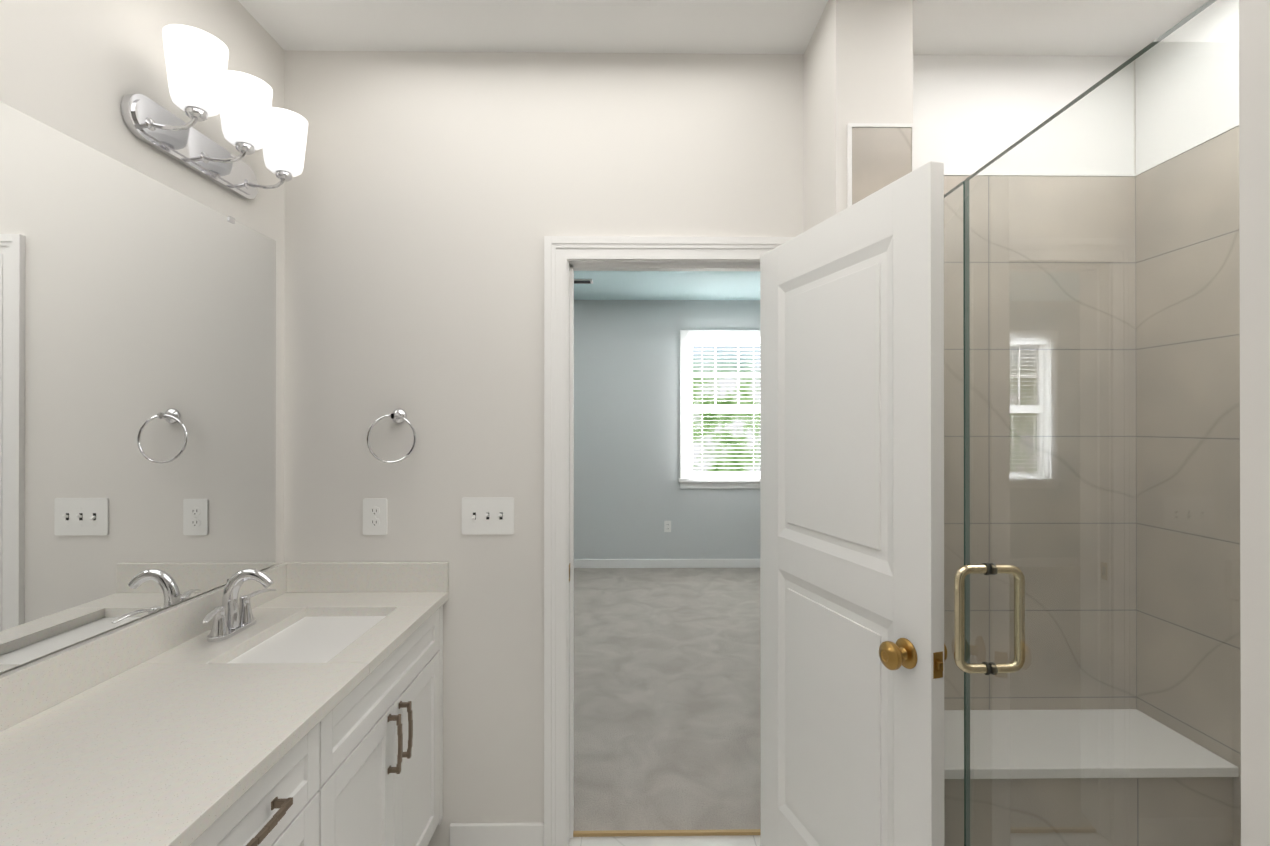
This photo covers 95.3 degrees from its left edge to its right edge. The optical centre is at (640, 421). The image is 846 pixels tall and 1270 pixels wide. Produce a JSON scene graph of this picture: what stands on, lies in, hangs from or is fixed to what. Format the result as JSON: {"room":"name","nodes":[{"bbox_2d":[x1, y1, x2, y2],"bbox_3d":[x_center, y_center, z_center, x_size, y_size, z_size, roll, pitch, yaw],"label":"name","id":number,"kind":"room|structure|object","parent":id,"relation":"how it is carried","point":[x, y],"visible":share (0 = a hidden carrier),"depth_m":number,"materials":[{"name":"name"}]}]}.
{"room":"bathroom","nodes":[
{"label":"bathroom","id":0,"kind":"room"},
{"bbox_2d":[0,0,284,674],"bbox_3d":[-1.274,0.091,0.397,0.120,2.760,3.445,0,0,-1],"label":"wall","id":1,"kind":"structure","parent":0,"point":[78,70],"depth_m":1.40,"materials":[{"name":"beige paint"}]},
{"bbox_2d":[0,101,275,672],"bbox_3d":[-1.216,-0.066,1.059,0.009,1.092,1.766,0,0,-1],"label":"vanity mirror","id":2,"kind":"object","parent":1,"relation":"attached to","point":[137,394],"visible":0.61,"depth_m":1.35,"materials":[{"name":"grey mirror"}]},
{"bbox_2d":[0,562,287,729],"bbox_3d":[-1.209,0.532,0.996,0.020,0.100,2.004,0,0,-1],"label":"backsplash","id":3,"kind":"structure","parent":1,"relation":"attached to","point":[26,690],"depth_m":1.28,"materials":[{"name":"beige stone"}]},
{"bbox_2d":[121,24,307,198],"bbox_3d":[-1.127,-0.810,1.599,0.198,0.242,0.486,0,0,-1],"label":"sconce","id":4,"kind":"object","parent":1,"relation":"attached to","point":[204,83],"visible":1,"depth_m":1.54,"materials":[{"name":"silver metal"}]},
{"bbox_2d":[569,835,760,845],"bbox_3d":[0.275,1.521,0.322,3.216,0.100,3.505,0,0,-1],"label":"floor","id":5,"kind":"structure","parent":0,"point":[744,840],"depth_m":2.03,"materials":[{"name":"tile"}]},
{"bbox_2d":[152,594,448,845],"bbox_3d":[-0.928,1.042,0.998,0.582,0.860,2.004,0,0,-1],"label":"bathroom vanity","id":6,"kind":"object","parent":5,"relation":"on","point":[368,771],"depth_m":1.50,"materials":[{"name":"white painted wood"},{"name":"quartz"},{"name":"bronze"}]},
{"bbox_2d":[0,590,448,845],"bbox_3d":[-0.935,0.604,0.999,0.568,0.042,2.004,0,0,-1],"label":"countertop","id":7,"kind":"structure","parent":6,"relation":"on","point":[144,756],"depth_m":1.06,"materials":[{"name":"beige stone"}]},
{"bbox_2d":[188,566,279,645],"bbox_3d":[-1.092,0.496,1.608,0.140,0.176,0.288,0,0,-1],"label":"faucet","id":8,"kind":"object","parent":7,"relation":"on","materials":[{"name":"silver metal"}]},
{"bbox_2d":[944,777,1232,845],"bbox_3d":[1.272,1.254,1.855,0.930,0.440,0.327,0,0,-1],"label":"shower bench","id":9,"kind":"object","parent":5,"relation":"on","point":[1179,796],"depth_m":1.69,"materials":[{"name":"tile"}]},
{"bbox_2d":[944,709,1238,778],"bbox_3d":[1.272,1.019,1.847,0.930,0.030,0.344,0,0,-1],"label":"seat","id":10,"kind":"object","parent":9,"relation":"on","point":[1122,742],"depth_m":1.78,"materials":[{"name":"white stone"}]},
{"bbox_3d":[0.713,1.423,1.126,0.120,0.100,1.122,0,0,-1],"label":"wall","id":11,"kind":"structure","parent":5,"relation":"on","visible":0},
{"bbox_2d":[944,0,1240,845],"bbox_3d":[0.713,0.421,1.128,0.143,1.898,1.118,0,0,-1],"label":"glass","id":12,"kind":"object","parent":11,"relation":"on","point":[962,612],"visible":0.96,"depth_m":1.00,"materials":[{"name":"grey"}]},
{"bbox_2d":[574,300,759,558],"bbox_3d":[-0.448,0.129,5.884,6.240,2.710,0.120,0,0,-1],"label":"wall","id":13,"kind":"structure","parent":0,"point":[630,496],"depth_m":5.81,"materials":[{"name":"blue paint"}]},
{"bbox_2d":[574,559,759,567],"bbox_3d":[-0.447,1.428,5.814,6.000,0.088,0.014,0,0,-1],"label":"baseboard","id":14,"kind":"structure","parent":13,"relation":"attached to","point":[666,563],"depth_m":5.80,"materials":[{"name":"white paint"}]},
{"bbox_2d":[664,521,670,531],"bbox_3d":[0.273,1.056,5.827,0.070,0.115,0.006,0,0,-1],"label":"outlet","id":15,"kind":"object","parent":13,"relation":"attached to","point":[667,526],"visible":1,"depth_m":5.83,"materials":[{"name":"white plastic"}]},
{"bbox_2d":[678,330,759,488],"bbox_3d":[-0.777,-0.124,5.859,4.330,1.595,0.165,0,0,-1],"label":"window","id":16,"kind":"structure","parent":13,"relation":"in","point":[685,480],"depth_m":5.82,"materials":[{"name":"white paint"}]},
{"bbox_2d":[689,340,759,476],"bbox_3d":[0.883,-0.132,5.874,0.776,1.384,0.050,0,0,-1],"label":"window blinds","id":17,"kind":"object","parent":16,"relation":"attached to","point":[753,343],"visible":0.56,"depth_m":5.86,"materials":[{"name":"white plastic"}]},
{"bbox_2d":[574,271,759,299],"bbox_3d":[-0.426,-1.281,4.040,6.240,0.100,3.815,0,0,-1],"label":"ceiling","id":18,"kind":"structure","parent":0,"point":[675,285],"depth_m":5.22,"materials":[{"name":"paint"}]},
{"bbox_2d":[574,279,592,283],"bbox_3d":[-0.538,-1.222,5.047,0.240,0.013,0.120,0,0,-1],"label":"ceiling vent","id":19,"kind":"object","parent":18,"relation":"in","point":[583,281],"visible":0.6,"depth_m":5.03,"materials":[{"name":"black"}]},
{"bbox_2d":[574,568,760,830],"bbox_3d":[-0.426,1.523,4.004,6.240,0.112,3.875,0,0,-1],"label":"floor","id":20,"kind":"structure","parent":0,"point":[667,698],"depth_m":3.05,"materials":[{"name":"grey carpet"}]},
{"bbox_2d":[284,50,1135,845],"bbox_3d":[0.314,0.095,2.078,3.096,2.760,0.120,0,0,-1],"label":"wall","id":21,"kind":"structure","parent":0,"point":[432,200],"depth_m":2.01,"materials":[{"name":"beige paint"}]},
{"bbox_2d":[288,562,448,593],"bbox_3d":[-0.936,0.535,1.991,0.548,0.100,0.020,0,0,-1],"label":"backsplash","id":22,"kind":"structure","parent":21,"relation":"attached to","point":[301,575],"depth_m":1.98,"materials":[{"name":"beige stone"}]},
{"bbox_2d":[363,498,386,534],"bbox_3d":[-0.918,0.329,1.999,0.082,0.125,0.007,0,0,-1],"label":"outlet","id":23,"kind":"object","parent":21,"relation":"attached to","point":[374,516],"visible":1,"depth_m":2.00,"materials":[{"name":"white plastic"}]},
{"bbox_2d":[367,409,415,462],"bbox_3d":[-0.842,0.048,1.974,0.166,0.186,0.060,0,0,-1],"label":"towel ring","id":24,"kind":"object","parent":21,"relation":"attached to","point":[397,415],"visible":1,"depth_m":1.95,"materials":[{"name":"silver metal"}]},
{"bbox_2d":[462,497,513,534],"bbox_3d":[-0.529,0.327,1.996,0.180,0.128,0.021,0,0,-1],"label":"light switch","id":25,"kind":"object","parent":21,"relation":"attached to","point":[486,515],"visible":1,"depth_m":2.00,"materials":[{"name":"white plastic"}]},
{"bbox_2d":[450,822,543,845],"bbox_3d":[-0.495,1.432,1.998,0.326,0.085,0.014,0,0,-1],"label":"baseboard","id":26,"kind":"structure","parent":21,"relation":"attached to","point":[496,834],"depth_m":1.98,"materials":[{"name":"white paint"}]},
{"bbox_2d":[544,236,793,845],"bbox_3d":[0.108,0.418,2.077,0.881,2.114,0.162,0,0,-1],"label":"door frame","id":27,"kind":"structure","parent":21,"relation":"attached to","point":[565,257],"depth_m":2.00,"materials":[{"name":"white paint"}]},
{"bbox_2d":[760,161,946,845],"bbox_3d":[0.550,0.452,1.602,0.284,2.020,0.742,0,0,-1],"label":"door","id":28,"kind":"structure","parent":27,"relation":"attached to","point":[853,652],"depth_m":1.48,"materials":[{"name":"white paint"}]},
{"bbox_2d":[913,55,1135,709],"bbox_3d":[1.266,0.095,2.024,0.938,2.760,0.010,0,0,-1],"label":"shower wall tile","id":29,"kind":"structure","parent":21,"relation":"attached to","point":[972,114],"depth_m":2.02,"materials":[{"name":"beige tile"}]},
{"bbox_2d":[238,0,1208,55],"bbox_3d":[0.274,-1.339,0.358,3.216,0.100,3.565,0,0,-1],"label":"ceiling","id":30,"kind":"structure","parent":0,"point":[1052,27],"depth_m":1.88,"materials":[{"name":"white paint"}]},
{"bbox_2d":[803,0,912,231],"bbox_3d":[0.685,0.094,1.860,0.227,2.760,0.325,0,0,-1],"label":"wall","id":31,"kind":"structure","parent":0,"point":[858,60],"depth_m":1.70,"materials":[{"name":"beige paint"}]},
{"bbox_2d":[847,123,917,207],"bbox_3d":[0.707,0.302,1.850,0.204,2.345,0.328,0,0,-1],"label":"tiled wall","id":32,"kind":"structure","parent":31,"relation":"attached to","point":[880,156],"depth_m":1.69,"materials":[{"name":"beige tile"}]},
{"bbox_2d":[1239,0,1269,845],"bbox_3d":[1.174,0.091,0.508,1.173,2.760,0.130,0,0,-1],"label":"wall","id":33,"kind":"structure","parent":0,"point":[1254,124],"depth_m":0.55,"materials":[{"name":"beige paint"}]},
{"bbox_3d":[1.822,0.091,0.373,0.120,2.760,3.325,0,0,-1],"label":"wall","id":34,"kind":"structure","parent":0,"visible":0},
{"bbox_2d":[1135,0,1240,845],"bbox_3d":[1.746,0.093,1.306,0.010,2.760,1.453,0,0,-1],"label":"shower wall tile","id":35,"kind":"structure","parent":34,"relation":"attached to","point":[1214,403],"depth_m":1.83,"materials":[{"name":"beige tile"}]},
{"label":"outside","id":36,"kind":"structure","parent":0,"visible":0},
{"bbox_2d":[693,346,759,472],"bbox_3d":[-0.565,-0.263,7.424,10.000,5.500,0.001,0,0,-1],"label":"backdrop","id":37,"kind":"structure","parent":36,"point":[722,447],"depth_m":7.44,"materials":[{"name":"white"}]}
]}

